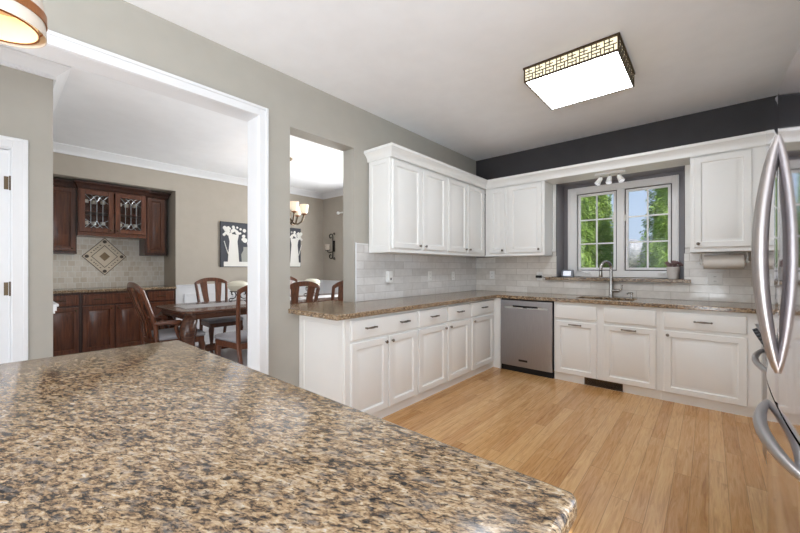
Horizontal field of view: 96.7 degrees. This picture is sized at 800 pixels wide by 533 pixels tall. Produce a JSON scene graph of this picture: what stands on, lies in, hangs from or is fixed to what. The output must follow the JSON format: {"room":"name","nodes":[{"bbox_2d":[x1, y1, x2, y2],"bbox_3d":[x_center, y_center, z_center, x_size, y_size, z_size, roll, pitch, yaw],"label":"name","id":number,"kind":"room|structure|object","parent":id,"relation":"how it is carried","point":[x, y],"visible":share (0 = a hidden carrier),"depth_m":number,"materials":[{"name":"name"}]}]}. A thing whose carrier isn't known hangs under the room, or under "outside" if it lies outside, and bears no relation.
{"room":"kitchen","nodes":[
{"label":"kitchen","id":0,"kind":"room"},
{"bbox_2d":[0,65,52,359],"bbox_3d":[-5.254,-0.170,2.400,3.080,2.910,3.930,0,0,41],"label":"wall","id":1,"kind":"structure","parent":0,"point":[26,99],"depth_m":2.80,"materials":[{"name":"beige paint"}]},
{"bbox_2d":[0,135,27,363],"bbox_3d":[-3.253,0.151,2.426,0.146,2.268,0.985,0,0,41],"label":"door","id":2,"kind":"structure","parent":1,"relation":"in","point":[13,151],"depth_m":2.72,"materials":[{"name":"white paint"}]},
{"bbox_2d":[0,45,70,79],"bbox_3d":[-4.023,-1.570,1.394,0.098,0.110,4.028,0,0,41],"label":"trim","id":3,"kind":"structure","parent":1,"relation":"attached to","point":[9,57],"depth_m":2.74,"materials":[{"name":"white paint"}]},
{"bbox_2d":[53,280,338,313],"bbox_3d":[-1.825,0.330,5.031,3.645,0.090,4.540,0,0,41],"label":"trim","id":4,"kind":"structure","parent":1,"relation":"attached to","point":[55,305],"depth_m":5.89,"materials":[{"name":"white paint"}]},
{"bbox_2d":[53,152,322,319],"bbox_3d":[-3.465,-0.170,6.456,0.700,2.910,4.540,0,0,41],"label":"wall","id":5,"kind":"structure","parent":0,"point":[196,207],"depth_m":5.99,"materials":[{"name":"beige paint"}]},
{"bbox_2d":[53,178,76,253],"bbox_3d":[-4.812,-0.701,4.966,0.375,1.022,0.413,0,0,41],"label":"upper cabinet","id":6,"kind":"object","parent":5,"relation":"attached to","point":[64,198],"visible":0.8,"depth_m":4.93,"materials":[{"name":"brown wood"}]},
{"bbox_2d":[53,237,163,288],"bbox_3d":[-4.575,-0.103,5.523,0.008,0.824,1.573,0,0,41],"label":"tile backsplash","id":7,"kind":"structure","parent":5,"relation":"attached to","point":[69,270],"depth_m":5.56,"materials":[{"name":"tile"}]},
{"bbox_2d":[82,238,125,274],"bbox_3d":[-4.576,-0.167,5.511,0.006,0.584,0.540,0,0,41],"label":"tile medallion","id":8,"kind":"object","parent":7,"relation":"attached to","point":[104,256],"visible":1,"depth_m":5.51,"materials":[{"name":"beige tile"}]},
{"bbox_2d":[73,179,150,239],"bbox_3d":[-4.375,-0.833,5.392,0.475,0.759,0.896,0,0,41],"label":"upper cabinet","id":9,"kind":"object","parent":5,"relation":"attached to","point":[112,213],"visible":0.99,"depth_m":5.35,"materials":[{"name":"brown wood"}]},
{"bbox_2d":[85,210,140,217],"bbox_3d":[-4.411,-0.806,5.423,0.354,0.012,0.762,0,0,41],"label":"shelf","id":10,"kind":"object","parent":9,"relation":"attached to","point":[87,213],"depth_m":5.42,"materials":[{"name":"brown wood"}]},
{"bbox_2d":[139,191,170,255],"bbox_3d":[-4.036,-0.701,5.859,0.375,1.022,0.349,0,0,41],"label":"upper cabinet","id":11,"kind":"object","parent":5,"relation":"attached to","point":[154,244],"visible":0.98,"depth_m":5.75,"materials":[{"name":"brown wood"}]},
{"bbox_2d":[53,69,342,198],"bbox_3d":[-1.825,-1.570,5.031,3.645,0.110,4.540,0,0,41],"label":"trim","id":12,"kind":"structure","parent":5,"relation":"attached to","point":[58,84],"depth_m":5.37,"materials":[{"name":"white paint"}]},
{"bbox_2d":[220,221,247,266],"bbox_3d":[-3.001,-0.411,6.426,0.036,0.794,0.483,0,0,41],"label":"framed painting","id":13,"kind":"object","parent":5,"relation":"attached to","point":[233,244],"depth_m":6.41,"materials":[{"name":"paint"}]},
{"bbox_2d":[241,247,247,261],"bbox_3d":[-2.836,-0.237,6.598,0.002,0.275,0.220,0,0,41],"label":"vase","id":14,"kind":"object","parent":13,"relation":"on","point":[244,250],"depth_m":6.56,"materials":[{"name":"grey paint"}]},
{"bbox_2d":[224,262,299,266],"bbox_3d":[-2.600,-0.058,6.870,0.002,0.085,1.560,0,0,41],"label":"shelf","id":15,"kind":"object","parent":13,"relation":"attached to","point":[226,264],"depth_m":6.51,"materials":[{"name":"white paint"}]},
{"bbox_2d":[176,282,337,343],"bbox_3d":[-1.292,0.810,5.645,3.645,0.950,2.913,0,0,41],"label":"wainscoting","id":16,"kind":"structure","parent":5,"relation":"attached to","point":[183,295],"depth_m":6.17,"materials":[{"name":"white paint"}]},
{"bbox_2d":[290,228,301,266],"bbox_3d":[-2.168,-0.412,7.384,0.036,0.791,0.260,0,0,41],"label":"framed painting","id":17,"kind":"object","parent":5,"relation":"attached to","point":[295,233],"depth_m":7.37,"materials":[{"name":"paint"}]},
{"bbox_2d":[42,0,475,386],"bbox_3d":[-1.676,-0.170,2.298,0.165,2.910,8.470,0,0,41],"label":"wall","id":18,"kind":"structure","parent":0,"point":[297,108],"depth_m":2.95,"materials":[{"name":"beige paint"}]},
{"bbox_2d":[2,29,268,374],"bbox_3d":[-2.124,0.006,1.783,0.217,2.557,3.018,0,0,41],"label":"trim","id":19,"kind":"structure","parent":18,"relation":"attached to","point":[60,48],"depth_m":2.81,"materials":[{"name":"white paint"}]},
{"bbox_2d":[355,242,356,301],"bbox_3d":[-0.444,0.050,3.581,0.013,0.599,0.012,0,0,41],"label":"trim","id":20,"kind":"structure","parent":18,"relation":"attached to","point":[355,242],"depth_m":3.58,"materials":[{"name":"white paint"}]},
{"bbox_2d":[369,157,446,254],"bbox_3d":[0.132,-0.625,3.971,0.346,0.951,1.009,0,0,41],"label":"upper cabinet","id":21,"kind":"object","parent":18,"relation":"attached to","point":[407,201],"visible":0.98,"depth_m":3.69,"materials":[{"name":"white paint"}]},
{"bbox_2d":[364,131,765,193],"bbox_3d":[1.768,-1.145,3.362,3.634,0.112,2.345,0,0,41],"label":"trim","id":22,"kind":"structure","parent":21,"relation":"attached to","point":[680,155],"depth_m":3.82,"materials":[{"name":"white paint"}]},
{"bbox_2d":[357,243,475,301],"bbox_3d":[0.360,0.052,4.508,0.010,0.594,2.442,0,0,41],"label":"tiled wall","id":23,"kind":"structure","parent":18,"relation":"attached to","point":[410,272],"depth_m":4.21,"materials":[{"name":"white tile"}]},
{"bbox_2d":[386,271,392,281],"bbox_3d":[-0.114,0.104,3.909,0.043,0.122,0.068,0,0,41],"label":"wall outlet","id":24,"kind":"object","parent":23,"relation":"attached to","point":[389,274],"visible":1,"depth_m":3.89,"materials":[{"name":"white plastic"}]},
{"bbox_2d":[428,271,431,280],"bbox_3d":[0.381,0.109,4.516,0.011,0.118,0.075,0,0,41],"label":"wall outlet","id":25,"kind":"object","parent":23,"relation":"attached to","point":[429,272],"visible":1,"depth_m":4.50,"materials":[{"name":"white plastic"}]},
{"bbox_2d":[451,272,454,279],"bbox_3d":[0.736,0.119,4.925,0.011,0.118,0.075,0,0,41],"label":"wall outlet","id":26,"kind":"object","parent":23,"relation":"attached to","point":[452,273],"visible":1,"depth_m":4.92,"materials":[{"name":"white plastic"}]},
{"bbox_2d":[430,176,484,256],"bbox_3d":[0.781,-0.625,4.718,0.346,0.951,0.970,0,0,41],"label":"upper cabinet","id":27,"kind":"object","parent":18,"relation":"attached to","point":[465,202],"visible":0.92,"depth_m":4.55,"materials":[{"name":"white paint"}]},
{"bbox_2d":[0,0,799,192],"bbox_3d":[-1.849,-1.700,2.560,8.450,0.150,9.040,0,0,41],"label":"ceiling","id":28,"kind":"structure","parent":0,"point":[448,73],"depth_m":2.86,"materials":[{"name":"paint"}]},
{"bbox_2d":[0,0,47,48],"bbox_3d":[-1.027,-1.117,0.892,0.203,1.015,0.203,0,0,41],"label":"pendant lamp","id":29,"kind":"object","parent":28,"relation":"hanging from","point":[23,23],"visible":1,"depth_m":0.96,"materials":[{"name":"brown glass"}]},
{"bbox_2d":[0,14,37,43],"bbox_3d":[-1.027,-0.647,0.892,0.168,0.066,0.168,0,0,41],"label":"diffuser","id":30,"kind":"object","parent":29,"relation":"attached to","point":[14,28],"depth_m":0.97,"materials":[{"name":"white glass"}]},
{"bbox_2d":[290,157,308,225],"bbox_3d":[-1.676,-1.110,5.298,0.606,1.030,0.578,0,0,41],"label":"chandelier","id":31,"kind":"object","parent":28,"relation":"hanging from","point":[295,208],"visible":0.48,"depth_m":5.29,"materials":[{"name":"white glass"}]},
{"bbox_2d":[523,32,634,109],"bbox_3d":[1.483,-1.565,2.934,0.682,0.120,0.681,0,0,41],"label":"ceiling light","id":32,"kind":"object","parent":28,"relation":"attached to","point":[601,67],"visible":1,"depth_m":2.81,"materials":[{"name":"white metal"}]},
{"bbox_2d":[527,52,631,108],"bbox_3d":[1.483,-1.511,2.934,0.644,0.008,0.643,0,0,41],"label":"diffuser","id":33,"kind":"object","parent":32,"relation":"attached to","point":[599,74],"depth_m":2.87,"materials":[{"name":"white"}]},
{"bbox_2d":[195,341,766,532],"bbox_3d":[-1.980,1.315,2.562,8.250,0.060,8.470,0,0,41],"label":"floor","id":34,"kind":"structure","parent":0,"point":[630,463],"depth_m":2.55,"materials":[{"name":"brown wood"}]},
{"bbox_2d":[53,293,79,356],"bbox_3d":[-4.709,0.816,4.879,0.644,0.938,0.417,0,0,41],"label":"base cabinet","id":35,"kind":"object","parent":34,"relation":"on","point":[66,320],"visible":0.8,"depth_m":4.75,"materials":[{"name":"brown wood"}]},
{"bbox_2d":[53,285,175,293],"bbox_3d":[-4.337,0.328,5.317,0.633,0.035,1.571,0,0,41],"label":"countertop","id":36,"kind":"structure","parent":35,"relation":"on","point":[99,289],"depth_m":5.16,"materials":[{"name":"brown stone"}]},
{"bbox_2d":[80,290,144,352],"bbox_3d":[-4.327,0.816,5.318,0.644,0.938,0.744,0,0,41],"label":"base cabinet","id":37,"kind":"object","parent":34,"relation":"on","point":[108,320],"visible":0.82,"depth_m":5.08,"materials":[{"name":"brown wood"}]},
{"bbox_2d":[145,289,174,343],"bbox_3d":[-3.951,0.816,5.752,0.644,0.938,0.402,0,0,41],"label":"base cabinet","id":38,"kind":"object","parent":34,"relation":"on","point":[161,296],"visible":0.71,"depth_m":5.54,"materials":[{"name":"brown wood"}]},
{"bbox_2d":[127,282,205,349],"bbox_3d":[-2.769,0.728,4.207,0.650,1.126,0.696,0,0,41],"label":"armchair","id":39,"kind":"object","parent":34,"relation":"on","point":[149,336],"visible":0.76,"depth_m":4.03,"materials":[{"name":"brown wood"}]},
{"bbox_2d":[151,327,204,340],"bbox_3d":[-2.698,0.787,4.289,0.574,0.068,0.479,0,0,41],"label":"seat cushion","id":40,"kind":"object","parent":39,"relation":"on","point":[169,334],"depth_m":4.08,"materials":[{"name":"grey fabric"}]},
{"bbox_2d":[194,277,242,353],"bbox_3d":[-2.826,0.728,5.542,0.651,1.126,0.506,0,0,41],"label":"dining chair","id":41,"kind":"object","parent":34,"relation":"on","point":[212,323],"visible":0.73,"depth_m":5.51,"materials":[{"name":"brown wood"}]},
{"bbox_2d":[201,316,242,323],"bbox_3d":[-2.761,0.787,5.486,0.479,0.068,0.488,0,0,41],"label":"seat cushion","id":42,"kind":"object","parent":41,"relation":"on","point":[228,319],"depth_m":5.33,"materials":[{"name":"grey fabric"}]},
{"bbox_2d":[214,285,247,364],"bbox_3d":[-1.735,0.728,4.058,0.651,1.126,0.506,0,0,41],"label":"dining chair","id":43,"kind":"object","parent":34,"relation":"on","point":[237,340],"visible":0.28,"depth_m":3.83,"materials":[{"name":"brown wood"}]},
{"bbox_2d":[214,330,246,342],"bbox_3d":[-1.800,0.787,4.114,0.479,0.068,0.488,0,0,41],"label":"seat cushion","id":44,"kind":"object","parent":43,"relation":"on","point":[227,337],"depth_m":3.97,"materials":[{"name":"grey fabric"}]},
{"bbox_2d":[156,293,337,350],"bbox_3d":[-1.833,0.895,5.376,1.100,0.799,2.960,0,0,41],"label":"dining table","id":45,"kind":"object","parent":34,"relation":"on","point":[188,326],"visible":0.18,"depth_m":4.24,"materials":[{"name":"brown wood"}]},
{"bbox_2d":[174,302,235,308],"bbox_3d":[-2.464,0.493,4.624,0.448,0.005,0.730,0,0,41],"label":"table runner","id":46,"kind":"object","parent":45,"relation":"on","point":[226,303],"depth_m":4.57,"materials":[{"name":"fabric"}]},
{"bbox_2d":[227,281,247,301],"bbox_3d":[-2.233,0.335,4.916,0.270,0.300,0.281,0,0,41],"label":"stand","id":47,"kind":"object","parent":46,"relation":"on","point":[233,286],"visible":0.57,"depth_m":4.82,"materials":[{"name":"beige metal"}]},
{"bbox_2d":[227,281,247,290],"bbox_3d":[-2.237,0.264,4.911,0.270,0.157,0.270,0,0,41],"label":"bowl","id":48,"kind":"object","parent":47,"relation":"on","point":[233,285],"depth_m":4.81,"materials":[{"name":"beige ceramic"}]},
{"bbox_2d":[313,294,337,298],"bbox_3d":[-1.255,0.493,6.016,0.449,0.005,0.774,0,0,41],"label":"table runner","id":49,"kind":"object","parent":45,"relation":"on","point":[336,295],"depth_m":5.98,"materials":[{"name":"fabric"}]},
{"bbox_2d":[304,279,319,296],"bbox_3d":[-1.440,0.335,5.829,0.270,0.300,0.281,0,0,41],"label":"stand","id":50,"kind":"object","parent":49,"relation":"on","point":[317,281],"visible":0.34,"depth_m":5.75,"materials":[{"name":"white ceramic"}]},
{"bbox_2d":[304,279,319,286],"bbox_3d":[-1.443,0.264,5.825,0.270,0.157,0.270,0,0,41],"label":"bowl","id":51,"kind":"object","parent":50,"relation":"on","point":[317,281],"depth_m":5.75,"materials":[{"name":"beige ceramic"}]},
{"bbox_2d":[290,277,297,295],"bbox_3d":[-1.954,0.728,6.546,0.651,1.126,0.506,0,0,41],"label":"dining chair","id":52,"kind":"object","parent":34,"relation":"on","point":[291,278],"visible":0.13,"depth_m":6.84,"materials":[{"name":"brown wood"}]},
{"bbox_2d":[290,281,319,303],"bbox_3d":[-1.383,0.728,4.463,0.651,1.126,0.506,0,0,41],"label":"dining chair","id":53,"kind":"object","parent":34,"relation":"on","point":[294,287],"visible":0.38,"depth_m":4.29,"materials":[{"name":"brown wood"}]},
{"bbox_2d":[331,280,342,300],"bbox_3d":[-0.922,0.728,4.994,0.651,1.126,0.506,0,0,41],"label":"dining chair","id":54,"kind":"object","parent":34,"relation":"on","point":[339,284],"visible":0.14,"depth_m":4.68,"materials":[{"name":"brown wood"}]},
{"bbox_2d":[299,309,416,417],"bbox_3d":[-0.337,0.839,3.209,0.653,0.893,0.888,0,0,41],"label":"base cabinet","id":55,"kind":"object","parent":34,"relation":"on","point":[368,364],"visible":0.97,"depth_m":2.94,"materials":[{"name":"white paint"}]},
{"bbox_2d":[416,302,469,401],"bbox_3d":[0.279,0.839,3.918,0.653,0.893,0.988,0,0,41],"label":"base cabinet","id":56,"kind":"object","parent":34,"relation":"on","point":[443,332],"visible":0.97,"depth_m":3.68,"materials":[{"name":"white paint"}]},
{"bbox_2d":[469,298,493,377],"bbox_3d":[0.806,0.839,4.524,0.653,0.893,0.617,0,0,41],"label":"base cabinet","id":57,"kind":"object","parent":34,"relation":"on","point":[481,311],"visible":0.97,"depth_m":4.30,"materials":[{"name":"white paint"}]},
{"bbox_2d":[493,298,501,367],"bbox_3d":[1.254,0.839,4.569,0.101,0.893,0.037,0,0,41],"label":"trim","id":58,"kind":"structure","parent":57,"relation":"attached to","point":[497,363],"depth_m":4.55,"materials":[{"name":"white paint"}]},
{"bbox_2d":[501,298,553,378],"bbox_3d":[1.713,0.843,4.522,0.635,0.885,0.626,0,0,41],"label":"dishwasher","id":59,"kind":"object","parent":34,"relation":"on","point":[527,326],"visible":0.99,"depth_m":4.27,"materials":[{"name":"silver metal"}]},
{"bbox_2d":[554,301,660,398],"bbox_3d":[2.333,0.839,3.980,0.995,0.893,0.663,0,0,41],"label":"base cabinet","id":60,"kind":"object","parent":34,"relation":"on","point":[621,344],"visible":0.94,"depth_m":3.72,"materials":[{"name":"white paint"}]},
{"bbox_2d":[584,377,622,391],"bbox_3d":[2.159,1.242,3.780,0.360,0.078,0.006,0,0,41],"label":"floor register","id":61,"kind":"object","parent":60,"relation":"attached to","point":[588,381],"visible":1,"depth_m":3.77,"materials":[{"name":"brown metal"}]},
{"bbox_2d":[661,308,761,417],"bbox_3d":[2.968,0.839,3.428,0.686,0.893,0.663,0,0,41],"label":"base cabinet","id":62,"kind":"object","parent":34,"relation":"on","point":[706,356],"visible":0.98,"depth_m":3.20,"materials":[{"name":"white paint"}]},
{"bbox_2d":[752,324,766,463],"bbox_3d":[2.123,0.797,1.593,0.776,0.935,0.810,0,0,41],"label":"range","id":63,"kind":"object","parent":34,"relation":"on","point":[755,356],"visible":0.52,"depth_m":1.99,"materials":[{"name":"metal"}]},
{"bbox_2d":[751,45,799,532],"bbox_3d":[1.508,0.357,0.942,0.820,1.855,0.856,0,0,41],"label":"refrigerator","id":64,"kind":"object","parent":34,"relation":"on","point":[775,244],"visible":1,"depth_m":1.10,"materials":[{"name":"grey metal"}]},
{"bbox_3d":[-0.706,0.839,0.779,1.683,0.892,0.890,0,0,41],"label":"kitchen island","id":65,"kind":"object","parent":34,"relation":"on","visible":0},
{"bbox_2d":[0,340,576,532],"bbox_3d":[-0.798,0.370,0.680,1.793,0.043,1.220,0,0,41],"label":"island countertop","id":66,"kind":"structure","parent":65,"relation":"on","point":[174,436],"depth_m":0.64,"materials":[{"name":"brown stone"}]},
{"bbox_3d":[2.850,0.838,2.346,0.667,0.893,1.240,0,0,41],"label":"base cabinet","id":67,"kind":"object","parent":34,"relation":"on","visible":0},
{"bbox_2d":[288,290,756,320],"bbox_3d":[1.365,0.370,3.132,3.943,0.040,3.219,0,0,41],"label":"countertop","id":68,"kind":"structure","parent":67,"relation":"on","point":[331,310],"depth_m":3.54,"materials":[{"name":"brown stone"}]},
{"bbox_2d":[599,260,622,296],"bbox_3d":[2.442,0.134,4.152,0.255,0.431,0.113,0,0,8],"label":"faucet","id":69,"kind":"object","parent":68,"relation":"on","point":[612,290],"visible":0.98,"depth_m":4.15,"materials":[{"name":"silver metal"}]},
{"bbox_2d":[323,95,777,302],"bbox_3d":[0.995,-0.170,5.833,8.450,2.910,0.370,0,0,41],"label":"wall","id":70,"kind":"structure","parent":0,"point":[749,117],"depth_m":4.26,"materials":[{"name":"grey paint"}]},
{"bbox_2d":[325,233,334,259],"bbox_3d":[-1.500,-0.455,7.688,0.229,0.583,0.125,0,0,4],"label":"wall sconce","id":71,"kind":"object","parent":70,"relation":"attached to","point":[327,247],"visible":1,"depth_m":7.66,"materials":[{"name":"black metal"}]},
{"bbox_2d":[485,186,513,256],"bbox_3d":[1.404,-0.625,4.987,0.319,0.951,0.346,0,0,41],"label":"upper cabinet","id":72,"kind":"object","parent":70,"relation":"attached to","point":[496,198],"visible":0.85,"depth_m":4.87,"materials":[{"name":"white paint"}]},
{"bbox_2d":[507,180,551,256],"bbox_3d":[1.711,-0.625,4.720,0.493,0.951,0.346,0,0,41],"label":"upper cabinet","id":73,"kind":"object","parent":70,"relation":"attached to","point":[529,205],"visible":0.97,"depth_m":4.60,"materials":[{"name":"white paint"}]},
{"bbox_2d":[595,170,625,185],"bbox_3d":[2.407,-1.020,4.081,0.310,0.137,0.126,0,0,41],"label":"light","id":74,"kind":"object","parent":70,"relation":"attached to","point":[618,173],"visible":1,"depth_m":4.05,"materials":[{"name":"white glass"}]},
{"bbox_2d":[476,248,754,302],"bbox_3d":[2.538,0.073,4.240,3.630,0.552,0.010,0,0,41],"label":"tiled wall","id":75,"kind":"structure","parent":70,"relation":"attached to","point":[512,274],"depth_m":4.20,"materials":[{"name":"white tile"}]},
{"bbox_2d":[490,271,494,278],"bbox_3d":[1.359,0.114,5.250,0.075,0.118,0.011,0,0,41],"label":"wall outlet","id":76,"kind":"object","parent":75,"relation":"attached to","point":[492,273],"visible":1,"depth_m":5.24,"materials":[{"name":"white plastic"}]},
{"bbox_2d":[537,272,541,280],"bbox_3d":[1.882,0.120,4.796,0.075,0.118,0.011,0,0,41],"label":"wall outlet","id":77,"kind":"object","parent":75,"relation":"attached to","point":[538,273],"visible":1,"depth_m":4.79,"materials":[{"name":"white plastic"}]},
{"bbox_2d":[708,273,722,284],"bbox_3d":[3.219,0.120,3.634,0.115,0.118,0.011,0,0,41],"label":"wall outlet","id":78,"kind":"object","parent":75,"relation":"attached to","point":[713,278],"visible":1,"depth_m":3.63,"materials":[{"name":"white plastic"}]},
{"bbox_2d":[545,277,690,282],"bbox_3d":[2.606,0.148,4.358,1.497,0.038,0.362,0,0,41],"label":"window sill","id":79,"kind":"structure","parent":70,"relation":"attached to","point":[661,280],"depth_m":4.12,"materials":[{"name":"brown stone"}]},
{"bbox_2d":[560,270,573,276],"bbox_3d":[2.190,0.081,4.687,0.167,0.095,0.149,0,0,41],"label":"smart display","id":80,"kind":"object","parent":79,"relation":"on","point":[564,273],"visible":0.89,"depth_m":4.68,"materials":[{"name":"grey plastic"}]},
{"bbox_2d":[664,260,682,278],"bbox_3d":[3.067,0.024,3.989,0.155,0.207,0.132,0,0,0],"label":"potted succulent","id":81,"kind":"object","parent":79,"relation":"on","point":[673,272],"visible":1,"depth_m":3.95,"materials":[{"name":"white ceramic"}]},
{"bbox_2d":[557,166,683,278],"bbox_3d":[2.647,-0.487,4.350,1.310,1.230,0.298,0,0,41],"label":"trim","id":82,"kind":"structure","parent":70,"relation":"attached to","point":[562,189],"depth_m":4.61,"materials":[{"name":"grey paint"}]},
{"bbox_2d":[552,165,689,251],"bbox_3d":[2.543,-0.646,4.222,1.412,0.883,0.030,0,0,41],"label":"trim","id":83,"kind":"structure","parent":70,"relation":"attached to","point":[687,167],"depth_m":3.78,"materials":[{"name":"white paint"}]},
{"bbox_2d":[568,174,678,277],"bbox_3d":[2.747,-0.468,4.464,1.192,1.185,0.117,0,0,41],"label":"window","id":84,"kind":"structure","parent":70,"relation":"in","point":[620,191],"depth_m":4.43,"materials":[{"name":"white paint"}]},
{"bbox_2d":[690,145,765,252],"bbox_3d":[3.253,-0.625,3.380,0.762,0.951,0.346,0,0,41],"label":"upper cabinet","id":85,"kind":"object","parent":70,"relation":"attached to","point":[723,185],"visible":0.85,"depth_m":3.36,"materials":[{"name":"white paint"}]},
{"bbox_2d":[699,252,749,268],"bbox_3d":[3.162,-0.067,3.479,0.368,0.163,0.136,0,0,41],"label":"paper towel roll","id":86,"kind":"object","parent":85,"relation":"attached to","point":[710,261],"visible":1,"depth_m":3.44,"materials":[{"name":"white paper"}]},
{"bbox_2d":[666,267,679,278],"bbox_3d":[3.064,0.062,3.988,0.132,0.132,0.132,0,0,41],"label":"pot","id":87,"kind":"object","parent":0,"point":[672,272],"depth_m":3.95,"materials":[{"name":"white ceramic"}]},
{"label":"outside","id":88,"kind":"structure","parent":0,"visible":0},
{"bbox_3d":[21.416,1.695,24.645,60.000,0.020,54.700,0,0,41],"label":"lawn","id":89,"kind":"structure","parent":88,"visible":0},
{"bbox_2d":[581,197,598,267],"bbox_3d":[5.422,-1.488,11.464,1.822,6.462,1.860,0,0,25],"label":"arborvitae","id":90,"kind":"object","parent":89,"relation":"on","point":[586,262],"visible":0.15,"depth_m":10.98,"materials":[{"name":"green plant"}]},
{"bbox_2d":[585,194,612,267],"bbox_3d":[7.022,-1.439,12.707,1.582,6.352,1.558,0,0,41],"label":"arborvitae","id":91,"kind":"object","parent":89,"relation":"on","point":[605,228],"visible":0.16,"depth_m":12.29,"materials":[{"name":"green plant"}]},
{"bbox_2d":[612,239,649,267],"bbox_3d":[24.436,-0.437,36.937,6.459,4.994,4.280,0,0,41],"label":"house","id":92,"kind":"structure","parent":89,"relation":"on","point":[634,248],"depth_m":35.44,"materials":[{"name":"white"}]},
{"bbox_2d":[637,187,667,267],"bbox_3d":[7.491,-1.589,9.387,2.181,6.662,2.174,0,0,-22],"label":"arborvitae","id":93,"kind":"object","parent":89,"relation":"on","point":[658,251],"visible":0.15,"depth_m":9.38,"materials":[{"name":"green plant"}]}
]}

